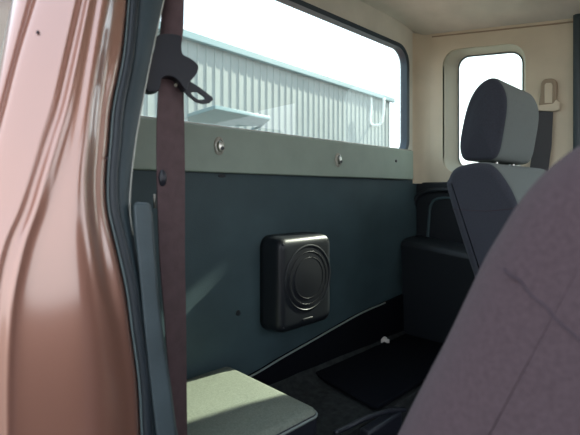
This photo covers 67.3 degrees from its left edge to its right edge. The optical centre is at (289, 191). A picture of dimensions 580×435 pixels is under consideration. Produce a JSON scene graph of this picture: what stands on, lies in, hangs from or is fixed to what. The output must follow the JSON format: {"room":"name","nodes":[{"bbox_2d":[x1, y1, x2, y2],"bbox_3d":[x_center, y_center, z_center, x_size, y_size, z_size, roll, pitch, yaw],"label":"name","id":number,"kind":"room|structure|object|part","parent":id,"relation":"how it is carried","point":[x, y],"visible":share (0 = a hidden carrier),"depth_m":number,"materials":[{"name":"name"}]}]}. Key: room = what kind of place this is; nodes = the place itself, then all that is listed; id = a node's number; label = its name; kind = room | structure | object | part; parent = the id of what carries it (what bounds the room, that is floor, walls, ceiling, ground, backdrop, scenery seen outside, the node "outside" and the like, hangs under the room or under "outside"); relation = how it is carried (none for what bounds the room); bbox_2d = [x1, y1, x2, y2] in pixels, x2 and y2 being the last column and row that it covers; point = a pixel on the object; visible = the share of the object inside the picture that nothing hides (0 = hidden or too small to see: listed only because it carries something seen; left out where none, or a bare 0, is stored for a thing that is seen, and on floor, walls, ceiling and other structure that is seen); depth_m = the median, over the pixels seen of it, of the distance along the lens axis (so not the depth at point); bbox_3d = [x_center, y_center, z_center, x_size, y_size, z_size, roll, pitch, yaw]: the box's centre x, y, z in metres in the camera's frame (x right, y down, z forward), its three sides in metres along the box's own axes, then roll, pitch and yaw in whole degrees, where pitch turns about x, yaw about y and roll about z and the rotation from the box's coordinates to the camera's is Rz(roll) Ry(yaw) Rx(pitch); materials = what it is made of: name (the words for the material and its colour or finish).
{"room":"vehicle interior","nodes":[
{"label":"vehicle interior","id":0,"kind":"room"},
{"bbox_2d":[0,0,177,434],"bbox_3d":[0.090,0.195,0.191,0.343,1.710,1.950,0,0,-44],"label":"door frame","id":1,"kind":"structure","parent":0,"point":[83,352],"depth_m":0.46,"materials":[{"name":"orange metal"}]},
{"bbox_3d":[-0.445,0.170,0.717,0.025,1.660,0.450,0,0,-44],"label":"panel","id":2,"kind":"part","parent":1,"relation":"part of","materials":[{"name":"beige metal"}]},
{"bbox_3d":[-0.172,0.206,0.604,0.156,1.419,0.242,0,0,-44],"label":"pillar trim","id":3,"kind":"part","parent":1,"relation":"part of","materials":[{"name":"plastic"}]},
{"bbox_3d":[-0.164,0.199,0.552,0.074,0.372,0.043,0,0,12],"label":"trim","id":4,"kind":"part","parent":1,"relation":"part of","materials":[{"name":"plastic"}]},
{"bbox_2d":[145,0,212,434],"bbox_3d":[-0.171,0.062,0.662,0.115,0.910,0.034,0,0,-44],"label":"belt","id":5,"kind":"object","parent":1,"relation":"hanging from","point":[171,72],"visible":0.96,"depth_m":0.66,"materials":[{"name":"brown fabric"}]},
{"bbox_2d":[131,0,415,384],"bbox_3d":[-0.651,0.125,2.071,1.780,1.850,2.016,0,0,-44],"label":"wall","id":6,"kind":"structure","parent":0,"point":[365,222],"depth_m":1.31,"materials":[{"name":"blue plastic"}]},
{"bbox_2d":[133,116,412,179],"bbox_3d":[0.009,-0.111,1.313,1.367,0.122,0.036,0,0,-44],"label":"trim","id":7,"kind":"structure","parent":6,"relation":"attached to","point":[210,148],"depth_m":1.25,"materials":[{"name":"grey plastic"}]},
{"bbox_3d":[0.001,-0.170,1.317,1.361,0.005,0.020,0,0,-44],"label":"rail","id":8,"kind":"part","parent":7,"relation":"part of","materials":[{"name":"grey plastic"}]},
{"bbox_3d":[0.015,0.265,1.356,1.515,0.670,0.030,0,0,-44],"label":"panel","id":9,"kind":"part","parent":6,"relation":"part of","materials":[{"name":"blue plastic"}]},
{"bbox_2d":[260,231,330,331],"bbox_3d":[0.025,0.260,1.287,0.228,0.272,0.082,0,0,-44],"label":"speaker box","id":10,"kind":"object","parent":6,"relation":"attached to","point":[295,271],"visible":1,"depth_m":1.23,"materials":[{"name":"black plastic"}]},
{"bbox_2d":[287,247,328,307],"bbox_3d":[0.056,0.248,1.264,0.178,0.178,0.007,0,0,-44],"label":"speaker grille","id":11,"kind":"object","parent":10,"relation":"attached to","point":[307,267],"depth_m":1.26,"materials":[{"name":"black plastic"}]},
{"bbox_2d":[275,0,409,148],"bbox_3d":[0.001,-0.366,1.335,1.323,0.452,0.033,0,0,-44],"label":"seal","id":12,"kind":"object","parent":6,"relation":"in","point":[303,6],"depth_m":1.72,"materials":[{"name":"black rubber"}]},
{"bbox_2d":[268,331,422,434],"bbox_3d":[0.675,0.716,0.665,1.486,0.347,1.918,0,0,-44],"label":"floor","id":13,"kind":"structure","parent":0,"point":[335,409],"depth_m":1.22,"materials":[{"name":"grey carpet"}]},
{"bbox_2d":[187,367,317,434],"bbox_3d":[-0.206,0.514,0.882,0.440,0.140,0.335,0,0,-44],"label":"seat","id":14,"kind":"object","parent":13,"relation":"on","point":[225,400],"visible":0.73,"depth_m":0.90,"materials":[{"name":"fabric"}]},
{"bbox_2d":[333,407,406,434],"bbox_3d":[0.194,0.685,1.026,0.246,0.331,0.037,0,0,-44],"label":"track","id":15,"kind":"object","parent":13,"relation":"attached to","point":[389,422],"visible":1,"depth_m":1.03,"materials":[{"name":"black plastic"}]},
{"bbox_2d":[316,334,443,408],"bbox_3d":[0.340,0.568,1.440,0.579,0.012,0.275,0,0,-44],"label":"floor mat","id":16,"kind":"object","parent":13,"relation":"on","point":[381,374],"visible":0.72,"depth_m":1.37,"materials":[{"name":"black rubber"}]},
{"bbox_2d":[381,336,388,342],"bbox_3d":[0.353,0.551,1.614,0.030,0.021,0.029,0,0,-44],"label":"paper scrap","id":17,"kind":"object","parent":16,"relation":"on","point":[384,339],"visible":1,"depth_m":1.61,"materials":[{"name":"white paper"}]},
{"bbox_2d":[398,146,579,434],"bbox_3d":[0.400,0.275,0.374,0.445,1.170,0.623,0,0,-44],"label":"seat","id":18,"kind":"object","parent":13,"relation":"on","point":[508,363],"visible":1,"depth_m":0.31,"materials":[{"name":"fabric"}]},
{"bbox_2d":[447,78,545,277],"bbox_3d":[0.796,0.286,1.047,0.460,1.148,0.680,0,0,-44],"label":"seat","id":19,"kind":"object","parent":13,"relation":"on","point":[500,125],"visible":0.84,"depth_m":1.09,"materials":[{"name":"grey fabric"}]},
{"bbox_3d":[0.655,0.262,1.193,0.440,0.674,0.274,0,0,-44],"label":"backrest","id":20,"kind":"part","parent":19,"relation":"part of","materials":[{"name":"grey fabric"}]},
{"bbox_2d":[360,0,579,34],"bbox_3d":[0.508,-0.595,0.796,1.567,0.253,1.540,0,0,-44],"label":"ceiling","id":21,"kind":"structure","parent":0,"point":[424,17],"depth_m":1.57,"materials":[{"name":"fabric"}]},
{"bbox_2d":[401,18,572,343],"bbox_3d":[1.175,0.180,1.191,0.294,1.740,1.980,0,0,-44],"label":"wall","id":22,"kind":"structure","parent":0,"point":[438,276],"depth_m":1.69,"materials":[{"name":"dark teal paint"},{"name":"dark plastic"},{"name":"beige plastic"}]},
{"bbox_3d":[0.536,-0.348,1.807,0.084,0.626,0.017,0,0,5],"label":"corner panel","id":23,"kind":"part","parent":22,"relation":"part of","materials":[{"name":"beige plastic"}]},
{"bbox_3d":[0.621,0.114,1.729,0.020,0.263,0.338,0,0,-44],"label":"arch moulding","id":24,"kind":"part","parent":22,"relation":"part of","materials":[{"name":"black plastic"}]},
{"bbox_3d":[0.624,0.120,1.732,0.012,0.205,0.185,0,0,-44],"label":"pull moulding","id":25,"kind":"part","parent":22,"relation":"part of","materials":[{"name":"black plastic"}]},
{"bbox_3d":[0.779,0.290,1.600,0.036,0.660,0.680,0,0,-44],"label":"panel","id":26,"kind":"part","parent":22,"relation":"part of","materials":[{"name":"black plastic"}]},
{"bbox_2d":[458,52,522,164],"bbox_3d":[0.760,-0.319,1.678,0.008,0.488,0.312,0,0,-44],"label":"window","id":27,"kind":"structure","parent":22,"relation":"in","point":[504,52],"depth_m":1.76,"materials":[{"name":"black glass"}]},
{"bbox_3d":[0.802,-0.347,1.581,0.030,0.624,0.620,0,0,-44],"label":"quarter panel","id":28,"kind":"part","parent":22,"relation":"part of","materials":[{"name":"beige plastic"}]},
{"bbox_2d":[432,21,572,36],"bbox_3d":[0.801,-0.586,1.559,0.006,0.105,0.631,0,0,-44],"label":"trim","id":29,"kind":"structure","parent":22,"relation":"attached to","point":[569,21],"depth_m":1.58,"materials":[{"name":"beige plastic"}]},
{"bbox_2d":[530,79,559,170],"bbox_3d":[0.857,-0.125,1.486,0.018,0.516,0.111,0,0,-44],"label":"belt","id":30,"kind":"object","parent":22,"relation":"attached to","point":[548,102],"visible":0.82,"depth_m":1.48,"materials":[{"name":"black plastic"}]},
{"bbox_2d":[573,14,579,148],"bbox_3d":[1.367,0.050,0.994,0.072,1.300,1.231,0,0,-44],"label":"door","id":31,"kind":"structure","parent":22,"relation":"in","point":[576,18],"depth_m":1.40,"materials":[{"name":"black plastic"}]},
{"label":"outside","id":32,"kind":"structure","parent":0,"visible":0},
{"bbox_3d":[-3.226,1.520,17.737,140.000,0.200,150.000,0,0,-44],"label":"ground","id":33,"kind":"structure","parent":32,"visible":0},
{"bbox_2d":[141,21,394,146],"bbox_3d":[-5.658,-1.140,11.292,11.798,5.120,21.854,0,0,42],"label":"warehouse","id":34,"kind":"structure","parent":33,"relation":"on","point":[248,89],"depth_m":12.27,"materials":[{"name":"white metal"}]}
]}

